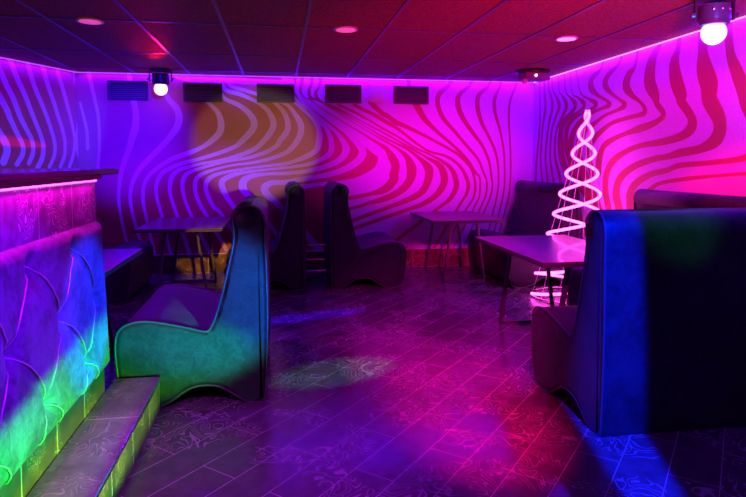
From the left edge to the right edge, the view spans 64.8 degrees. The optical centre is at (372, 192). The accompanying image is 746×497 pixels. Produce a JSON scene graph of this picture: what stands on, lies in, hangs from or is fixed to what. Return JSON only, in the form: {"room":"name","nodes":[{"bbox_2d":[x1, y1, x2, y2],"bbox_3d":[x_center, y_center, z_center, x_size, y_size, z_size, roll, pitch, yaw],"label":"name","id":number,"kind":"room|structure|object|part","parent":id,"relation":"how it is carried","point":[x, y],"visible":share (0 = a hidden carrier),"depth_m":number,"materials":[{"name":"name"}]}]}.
{"room":"entertainment venue","nodes":[
{"label":"entertainment venue","id":0,"kind":"room"},
{"bbox_2d":[0,57,77,168],"bbox_3d":[-3.396,-0.149,5.429,0.100,2.170,1.700,1,3,16],"label":"wall","id":1,"kind":"structure","parent":0,"point":[38,104],"depth_m":5.70,"materials":[{"name":"paint"}]},
{"bbox_2d":[0,57,75,72],"bbox_3d":[-3.328,-1.221,5.369,0.012,0.008,1.630,1,3,15],"label":"led strip","id":2,"kind":"object","parent":1,"relation":"attached to","point":[0,57],"visible":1,"depth_m":5.66,"materials":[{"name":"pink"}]},
{"bbox_2d":[76,71,533,254],"bbox_3d":[-0.613,-0.215,6.685,5.095,2.170,0.100,0,3,-9],"label":"wall","id":3,"kind":"structure","parent":0,"point":[467,149],"depth_m":6.59,"materials":[{"name":"paint"}]},
{"bbox_2d":[107,80,148,100],"bbox_3d":[-2.604,-1.086,6.254,0.410,0.205,0.029,0,3,-9],"label":"air vent","id":4,"kind":"object","parent":3,"relation":"in","point":[116,90],"visible":1,"depth_m":6.25,"materials":[{"name":"grey metal"}]},
{"bbox_2d":[183,82,222,101],"bbox_3d":[-1.844,-1.088,6.375,0.410,0.205,0.029,0,3,-9],"label":"air vent","id":5,"kind":"object","parent":3,"relation":"in","point":[192,92],"visible":1,"depth_m":6.37,"materials":[{"name":"black plastic"}]},
{"bbox_2d":[257,83,294,102],"bbox_3d":[-1.074,-1.099,6.498,0.410,0.205,0.029,0,3,-9],"label":"air vent","id":6,"kind":"object","parent":3,"relation":"in","point":[266,93],"visible":1,"depth_m":6.50,"materials":[{"name":"black plastic"}]},
{"bbox_2d":[76,72,531,82],"bbox_3d":[-0.612,-1.283,6.561,5.055,0.008,0.010,0,3,-9],"label":"led strip","id":7,"kind":"object","parent":3,"relation":"attached to","point":[76,72],"visible":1,"depth_m":6.54,"materials":[{"name":"purple"}]},
{"bbox_2d":[152,247,471,273],"bbox_3d":[-0.613,0.765,6.676,5.075,0.213,0.018,0,3,-9],"label":"baseboard","id":8,"kind":"structure","parent":3,"relation":"attached to","point":[417,257],"depth_m":6.65,"materials":[{"name":"wood"}]},
{"bbox_2d":[325,84,361,102],"bbox_3d":[-0.333,-1.113,6.617,0.410,0.205,0.029,0,3,-9],"label":"air vent","id":9,"kind":"object","parent":3,"relation":"in","point":[334,93],"visible":1,"depth_m":6.62,"materials":[{"name":"black plastic"}]},
{"bbox_2d":[393,86,428,104],"bbox_3d":[0.437,-1.119,6.740,0.410,0.205,0.029,0,3,-9],"label":"air vent","id":10,"kind":"object","parent":3,"relation":"in","point":[401,94],"visible":1,"depth_m":6.74,"materials":[{"name":"black plastic"}]},
{"bbox_2d":[0,0,745,81],"bbox_3d":[-0.599,-1.168,3.367,6.300,0.080,6.550,0,3,-9],"label":"ceiling","id":11,"kind":"structure","parent":0,"point":[524,17],"depth_m":4.32,"materials":[{"name":"tile"}]},
{"bbox_2d":[75,17,103,24],"bbox_3d":[-1.895,-1.150,3.936,0.176,0.016,0.176,0,3,-9],"label":"recessed light","id":12,"kind":"object","parent":11,"relation":"in","point":[85,20],"visible":1,"depth_m":3.91,"materials":[{"name":"pink"}]},
{"bbox_2d":[78,19,100,24],"bbox_3d":[-1.895,-1.145,3.936,0.140,0.006,0.140,0,3,-9],"label":"diffuser","id":13,"kind":"object","parent":12,"relation":"attached to","point":[85,21],"depth_m":3.92,"materials":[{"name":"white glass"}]},
{"bbox_2d":[147,68,173,94],"bbox_3d":[-2.181,-1.134,6.041,0.204,0.267,0.200,2,3,29],"label":"lamp","id":14,"kind":"object","parent":11,"relation":"hanging from","point":[160,80],"visible":1,"depth_m":5.99,"materials":[{"name":"black plastic"}]},
{"bbox_3d":[-2.181,-1.258,6.034,0.200,0.018,0.200,-1,3,-15],"label":"mount plate","id":15,"kind":"part","parent":14,"relation":"part of","materials":[{"name":"black plastic"}]},
{"bbox_3d":[-2.181,-1.068,6.044,0.134,0.134,0.134,-1,3,-15],"label":"globe","id":16,"kind":"part","parent":14,"relation":"part of","materials":[{"name":"white glass"}]},
{"bbox_2d":[0,16,665,77],"bbox_3d":[-0.505,-1.132,3.399,5.895,0.015,5.758,0,3,-9],"label":"trim","id":17,"kind":"structure","parent":11,"relation":"attached to","point":[0,16],"depth_m":4.99,"materials":[{"name":"grey metal"}]},
{"bbox_2d":[334,26,357,32],"bbox_3d":[-0.194,-1.163,4.188,0.176,0.016,0.176,0,3,-9],"label":"recessed light","id":18,"kind":"object","parent":11,"relation":"in","point":[343,29],"visible":1,"depth_m":4.15,"materials":[{"name":"pink"}]},
{"bbox_2d":[336,28,355,32],"bbox_3d":[-0.194,-1.158,4.188,0.140,0.006,0.140,0,3,-9],"label":"diffuser","id":19,"kind":"object","parent":18,"relation":"attached to","point":[343,30],"depth_m":4.18,"materials":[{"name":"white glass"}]},
{"bbox_2d":[0,0,693,80],"bbox_3d":[-0.632,-1.128,3.336,5.107,0.016,6.395,0,3,-9],"label":"trim","id":20,"kind":"structure","parent":11,"relation":"attached to","point":[215,5],"depth_m":4.39,"materials":[{"name":"grey metal"}]},
{"bbox_2d":[515,68,549,93],"bbox_3d":[1.662,-1.063,6.144,0.360,0.420,0.360,-1,3,-15],"label":"projector","id":21,"kind":"object","parent":11,"relation":"attached to","point":[531,74],"visible":1,"depth_m":6.05,"materials":[{"name":"black plastic"}]},
{"bbox_3d":[1.563,-1.157,6.061,0.064,0.064,0.064,-1,3,-15],"label":"globe","id":22,"kind":"part","parent":21,"relation":"part of","materials":[{"name":"red"}]},
{"bbox_3d":[1.662,-1.263,6.133,0.360,0.020,0.360,-1,3,-15],"label":"mount plate","id":23,"kind":"part","parent":21,"relation":"part of","materials":[{"name":"black plastic"}]},
{"bbox_2d":[555,35,578,41],"bbox_3d":[1.479,-1.179,4.496,0.176,0.016,0.176,0,3,-9],"label":"recessed light","id":24,"kind":"object","parent":11,"relation":"in","point":[566,37],"visible":1,"depth_m":4.46,"materials":[{"name":"pink"}]},
{"bbox_2d":[557,37,575,40],"bbox_3d":[1.479,-1.174,4.496,0.140,0.006,0.140,0,3,-9],"label":"diffuser","id":25,"kind":"object","parent":24,"relation":"attached to","point":[558,38],"depth_m":4.47,"materials":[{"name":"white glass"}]},
{"bbox_2d":[690,0,738,44],"bbox_3d":[1.970,-0.993,3.398,0.208,0.272,0.204,-3,4,-42],"label":"lamp","id":26,"kind":"object","parent":11,"relation":"hanging from","point":[713,16],"visible":1,"depth_m":3.35,"materials":[{"name":"black plastic"}]},
{"bbox_3d":[1.850,-1.027,3.401,0.018,0.033,0.033,0,3,2],"label":"knob","id":27,"kind":"part","parent":26,"relation":"part of","materials":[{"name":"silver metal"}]},
{"bbox_3d":[1.970,-0.925,3.401,0.137,0.137,0.137,0,3,2],"label":"globe","id":28,"kind":"part","parent":26,"relation":"part of","materials":[{"name":"white glass"}]},
{"bbox_2d":[99,265,745,496],"bbox_3d":[-0.599,1.079,3.485,6.300,0.080,6.550,0,3,-9],"label":"floor","id":29,"kind":"structure","parent":0,"point":[417,387],"depth_m":2.73,"materials":[{"name":"tile"}]},
{"bbox_2d":[0,175,109,496],"bbox_3d":[-1.305,0.559,1.523,0.595,1.165,2.258,0,3,-9],"label":"bar counter","id":30,"kind":"object","parent":29,"relation":"on","point":[54,340],"depth_m":2.00,"materials":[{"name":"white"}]},
{"bbox_3d":[-1.062,0.366,1.604,0.058,0.244,0.244,0,3,-9],"label":"trim cord","id":31,"kind":"part","parent":30,"relation":"part of","materials":[{"name":"silver metal"}]},
{"bbox_3d":[-1.062,0.609,1.659,0.057,0.253,0.165,-1,3,-14],"label":"trim cord","id":32,"kind":"part","parent":30,"relation":"part of","materials":[{"name":"silver metal"}]},
{"bbox_3d":[-1.048,0.786,1.630,0.038,0.106,0.098,0,3,4],"label":"trim cord","id":33,"kind":"part","parent":30,"relation":"part of","materials":[{"name":"silver metal"}]},
{"bbox_3d":[-1.095,0.356,1.805,0.058,0.244,0.174,0,3,-9],"label":"trim cord","id":34,"kind":"part","parent":30,"relation":"part of","materials":[{"name":"white fabric"}]},
{"bbox_3d":[-1.095,0.599,1.857,0.057,0.254,0.255,0,3,-6],"label":"trim cord","id":35,"kind":"part","parent":30,"relation":"part of","materials":[{"name":"silver metal"}]},
{"bbox_3d":[-1.100,0.769,1.950,0.039,0.105,0.099,-1,3,-24],"label":"trim cord","id":36,"kind":"part","parent":30,"relation":"part of","materials":[{"name":"silver metal"}]},
{"bbox_3d":[-1.127,0.345,2.008,0.057,0.244,0.244,0,3,-9],"label":"trim cord","id":37,"kind":"part","parent":30,"relation":"part of","materials":[{"name":"fabric"}]},
{"bbox_3d":[-1.090,0.094,1.529,0.048,0.192,2.250,0,3,-9],"label":"tile panel","id":38,"kind":"part","parent":30,"relation":"part of","materials":[{"name":"grey tile"}]},
{"bbox_3d":[-1.079,-0.013,1.529,0.072,0.021,2.258,0,3,-9],"label":"apron rail","id":39,"kind":"part","parent":30,"relation":"part of","materials":[{"name":"pink"}]},
{"bbox_3d":[-1.112,0.765,2.034,0.040,0.106,0.099,0,3,5],"label":"trim cord","id":40,"kind":"part","parent":30,"relation":"part of","materials":[{"name":"silver metal"}]},
{"bbox_3d":[-1.127,0.588,2.063,0.058,0.254,0.165,-1,3,-13],"label":"trim cord","id":41,"kind":"part","parent":30,"relation":"part of","materials":[{"name":"silver metal"}]},
{"bbox_2d":[0,168,118,181],"bbox_3d":[-1.336,-0.038,1.528,0.685,0.024,2.340,0,3,-9],"label":"countertop","id":42,"kind":"structure","parent":30,"relation":"on","point":[6,175],"depth_m":2.00,"materials":[{"name":"black wood"}]},
{"bbox_2d":[25,400,98,496],"bbox_3d":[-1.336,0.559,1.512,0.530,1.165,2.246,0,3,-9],"label":"baseboard","id":43,"kind":"structure","parent":30,"relation":"on","point":[98,400],"depth_m":2.20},
{"bbox_3d":[-1.159,0.335,2.209,0.058,0.244,0.174,0,3,-9],"label":"trim cord","id":44,"kind":"part","parent":30,"relation":"part of","materials":[{"name":"fabric"}]},
{"bbox_3d":[-1.159,0.577,2.267,0.058,0.254,0.264,0,3,-6],"label":"trim cord","id":45,"kind":"part","parent":30,"relation":"part of","materials":[{"name":"white fabric"}]},
{"bbox_3d":[-1.183,0.324,2.408,0.041,0.243,0.234,0,3,-7],"label":"trim cord","id":46,"kind":"part","parent":30,"relation":"part of","materials":[{"name":"fabric"}]},
{"bbox_3d":[-1.165,0.748,2.365,0.041,0.106,0.099,-1,3,-23],"label":"trim cord","id":47,"kind":"part","parent":30,"relation":"part of","materials":[{"name":"silver metal"}]},
{"bbox_3d":[-1.188,0.566,2.466,0.050,0.253,0.145,0,3,-9],"label":"trim cord","id":48,"kind":"part","parent":30,"relation":"part of","materials":[{"name":"white fabric"}]},
{"bbox_3d":[-1.179,0.743,2.448,0.038,0.106,0.099,0,3,4],"label":"trim cord","id":49,"kind":"part","parent":30,"relation":"part of","materials":[{"name":"silver metal"}]},
{"bbox_2d":[27,376,161,496],"bbox_3d":[-0.952,1.047,1.683,0.218,0.172,2.412,0,3,-9],"label":"step","id":50,"kind":"structure","parent":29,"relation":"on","point":[99,458],"depth_m":2.23,"materials":[{"name":"tile"}]},
{"bbox_3d":[-0.846,0.967,1.696,0.004,0.012,2.412,0,3,-9],"label":"edge trim","id":51,"kind":"part","parent":50,"relation":"part of","materials":[{"name":"silver metal"}]},
{"bbox_2d":[103,248,142,352],"bbox_3d":[-1.820,0.722,3.377,0.743,0.645,1.023,0,3,-9],"label":"table","id":52,"kind":"object","parent":29,"relation":"on","point":[114,259],"visible":0.12,"depth_m":3.66,"materials":[{"name":"brown wood"}]},
{"bbox_3d":[-1.703,0.716,3.750,0.101,0.596,0.032,0,3,-9],"label":"leg","id":53,"kind":"part","parent":52,"relation":"part of","materials":[{"name":"grey metal"}]},
{"bbox_2d":[96,219,153,304],"bbox_3d":[-2.509,0.438,5.421,0.745,1.015,0.912,0,3,-9],"label":"lounge sofa","id":54,"kind":"object","parent":29,"relation":"on","point":[122,284],"visible":0.2,"depth_m":5.18,"materials":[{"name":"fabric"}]},
{"bbox_3d":[-2.458,0.719,5.444,0.631,0.435,0.898,0,3,-9],"label":"seat","id":55,"kind":"part","parent":54,"relation":"part of","materials":[{"name":"fabric"}]},
{"bbox_2d":[133,217,230,288],"bbox_3d":[-1.763,0.605,5.611,0.743,0.645,1.083,0,3,-9],"label":"table","id":56,"kind":"object","parent":29,"relation":"on","point":[183,224],"visible":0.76,"depth_m":5.33,"materials":[{"name":"brown wood"}]},
{"bbox_3d":[-1.876,0.640,5.209,0.101,0.596,0.032,0,3,-9],"label":"leg","id":57,"kind":"part","parent":56,"relation":"part of","materials":[{"name":"grey metal"}]},
{"bbox_3d":[-1.996,0.601,5.958,0.101,0.596,0.032,0,3,-9],"label":"leg","id":58,"kind":"part","parent":56,"relation":"part of","materials":[{"name":"grey metal"}]},
{"bbox_3d":[-1.530,0.637,5.264,0.101,0.596,0.032,0,3,-9],"label":"leg","id":59,"kind":"part","parent":56,"relation":"part of","materials":[{"name":"grey metal"}]},
{"bbox_3d":[-1.651,0.598,6.014,0.101,0.596,0.032,0,3,-9],"label":"leg","id":60,"kind":"part","parent":56,"relation":"part of","materials":[{"name":"grey metal"}]},
{"bbox_2d":[114,195,270,406],"bbox_3d":[-0.969,0.546,3.362,0.745,1.015,0.912,0,3,-9],"label":"lounge sofa","id":61,"kind":"object","parent":29,"relation":"on","point":[191,337],"visible":0.94,"depth_m":2.95,"materials":[{"name":"fabric"}]},
{"bbox_3d":[-1.020,0.827,3.368,0.631,0.435,0.898,0,3,-9],"label":"seat","id":62,"kind":"part","parent":61,"relation":"part of","materials":[{"name":"fabric"}]},
{"bbox_3d":[-0.751,0.544,3.397,0.294,1.004,0.900,0,3,-9],"label":"backrest","id":63,"kind":"part","parent":61,"relation":"part of","materials":[{"name":"fabric"}]},
{"bbox_2d":[226,182,305,289],"bbox_3d":[-1.076,0.409,5.984,0.745,1.015,0.912,0,3,-9],"label":"lounge sofa","id":64,"kind":"object","parent":29,"relation":"on","point":[288,249],"visible":0.68,"depth_m":5.58,"materials":[{"name":"fabric"}]},
{"bbox_3d":[-1.127,0.690,5.991,0.631,0.435,0.898,0,3,-9],"label":"seat","id":65,"kind":"part","parent":64,"relation":"part of","materials":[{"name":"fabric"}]},
{"bbox_3d":[-0.858,0.407,6.019,0.294,1.004,0.900,0,3,-9],"label":"backrest","id":66,"kind":"part","parent":64,"relation":"part of","materials":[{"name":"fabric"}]},
{"bbox_2d":[306,240,325,286],"bbox_3d":[-0.557,0.690,5.748,0.202,0.460,0.012,0,3,-9],"label":"metal rack","id":67,"kind":"object","parent":29,"relation":"on","point":[306,240],"visible":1,"depth_m":5.74,"materials":[{"name":"black metal"}]},
{"bbox_2d":[323,181,406,288],"bbox_3d":[-0.109,0.402,6.119,0.745,1.015,0.912,0,3,-9],"label":"lounge sofa","id":68,"kind":"object","parent":29,"relation":"on","point":[377,257],"visible":1,"depth_m":5.68,"materials":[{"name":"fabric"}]},
{"bbox_3d":[-0.327,0.403,6.084,0.294,1.004,0.900,0,3,-9],"label":"backrest","id":69,"kind":"part","parent":68,"relation":"part of","materials":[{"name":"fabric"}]},
{"bbox_3d":[-0.058,0.682,6.142,0.631,0.435,0.898,0,3,-9],"label":"seat","id":70,"kind":"part","parent":68,"relation":"part of","materials":[{"name":"fabric"}]},
{"bbox_2d":[410,211,504,282],"bbox_3d":[0.875,0.567,6.336,0.743,0.645,1.023,0,3,-9],"label":"table","id":71,"kind":"object","parent":29,"relation":"on","point":[454,217],"visible":1,"depth_m":6.02,"materials":[{"name":"brown wood"}]},
{"bbox_3d":[0.647,0.564,6.654,0.101,0.596,0.032,0,3,-9],"label":"leg","id":72,"kind":"part","parent":71,"relation":"part of","materials":[{"name":"grey metal"}]},
{"bbox_3d":[0.757,0.600,5.964,0.101,0.596,0.032,0,3,-9],"label":"leg","id":73,"kind":"part","parent":71,"relation":"part of","materials":[{"name":"grey metal"}]},
{"bbox_3d":[0.992,0.561,6.710,0.101,0.596,0.032,0,3,-9],"label":"leg","id":74,"kind":"part","parent":71,"relation":"part of","materials":[{"name":"grey metal"}]},
{"bbox_3d":[1.103,0.597,6.019,0.101,0.596,0.032,0,3,-9],"label":"leg","id":75,"kind":"part","parent":71,"relation":"part of","materials":[{"name":"grey metal"}]},
{"bbox_2d":[468,180,579,287],"bbox_3d":[1.572,0.392,6.307,0.745,1.015,1.212,0,3,-9],"label":"lounge sofa","id":76,"kind":"object","parent":29,"relation":"on","point":[535,202],"visible":0.7,"depth_m":6.08,"materials":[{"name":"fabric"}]},
{"bbox_3d":[1.521,0.673,6.313,0.631,0.435,1.198,0,3,-9],"label":"seat","id":77,"kind":"part","parent":76,"relation":"part of","materials":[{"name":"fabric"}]},
{"bbox_3d":[1.789,0.390,6.341,0.294,1.004,1.200,0,3,-9],"label":"backrest","id":78,"kind":"part","parent":76,"relation":"part of","materials":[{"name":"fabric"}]},
{"bbox_2d":[474,235,585,323],"bbox_3d":[1.245,0.688,4.029,0.743,0.645,1.203,0,3,-9],"label":"table","id":79,"kind":"object","parent":29,"relation":"on","point":[544,251],"visible":0.59,"depth_m":4.01,"materials":[{"name":"brown wood"}]},
{"bbox_3d":[1.003,0.680,4.436,0.101,0.596,0.032,0,3,-9],"label":"leg","id":80,"kind":"part","parent":79,"relation":"part of","materials":[{"name":"grey metal"}]},
{"bbox_3d":[1.348,0.677,4.491,0.101,0.596,0.032,0,3,-9],"label":"leg","id":81,"kind":"part","parent":79,"relation":"part of","materials":[{"name":"grey metal"}]},
{"bbox_3d":[1.142,0.726,3.568,0.101,0.596,0.032,0,3,-9],"label":"leg","id":82,"kind":"part","parent":79,"relation":"part of","materials":[{"name":"grey metal"}]},
{"bbox_2d":[530,109,601,303],"bbox_3d":[1.791,0.095,5.292,0.724,1.684,0.692,0,3,-9],"label":"tree","id":83,"kind":"object","parent":29,"relation":"on","point":[587,114],"visible":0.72,"depth_m":5.25,"materials":[{"name":"white plastic"}]},
{"bbox_2d":[531,208,745,437],"bbox_3d":[1.685,0.563,3.043,1.512,1.015,0.745,0,3,-9],"label":"lounge sofa","id":84,"kind":"object","parent":29,"relation":"on","point":[653,340],"visible":1,"depth_m":2.63,"materials":[{"name":"fabric"}]},
{"bbox_3d":[1.677,0.841,3.109,1.498,0.435,0.631,0,3,-9],"label":"seat","id":85,"kind":"part","parent":84,"relation":"part of","materials":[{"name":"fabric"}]},
{"bbox_2d":[566,189,745,305],"bbox_3d":[1.970,0.507,4.105,0.745,1.015,1.172,0,3,-9],"label":"lounge sofa","id":86,"kind":"object","parent":29,"relation":"on","point":[642,198],"visible":0.19,"depth_m":4.28,"materials":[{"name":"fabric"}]},
{"bbox_3d":[1.919,0.788,4.112,0.631,0.435,1.158,0,3,-9],"label":"seat","id":87,"kind":"part","parent":86,"relation":"part of","materials":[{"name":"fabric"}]},
{"bbox_3d":[2.188,0.505,4.140,0.294,1.004,1.160,0,3,-9],"label":"backrest","id":88,"kind":"part","parent":86,"relation":"part of","materials":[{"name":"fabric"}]},
{"bbox_2d":[533,15,745,239],"bbox_3d":[2.438,-0.078,4.063,0.100,2.170,6.050,0,3,-9],"label":"wall","id":89,"kind":"structure","parent":0,"point":[670,115],"depth_m":4.80,"materials":[{"name":"paint"}]},
{"bbox_2d":[533,16,745,82],"bbox_3d":[2.390,-1.143,3.883,0.010,0.008,6.220,0,3,-9],"label":"led strip","id":90,"kind":"object","parent":89,"relation":"attached to","point":[743,16],"visible":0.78,"depth_m":4.89,"materials":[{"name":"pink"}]}
]}

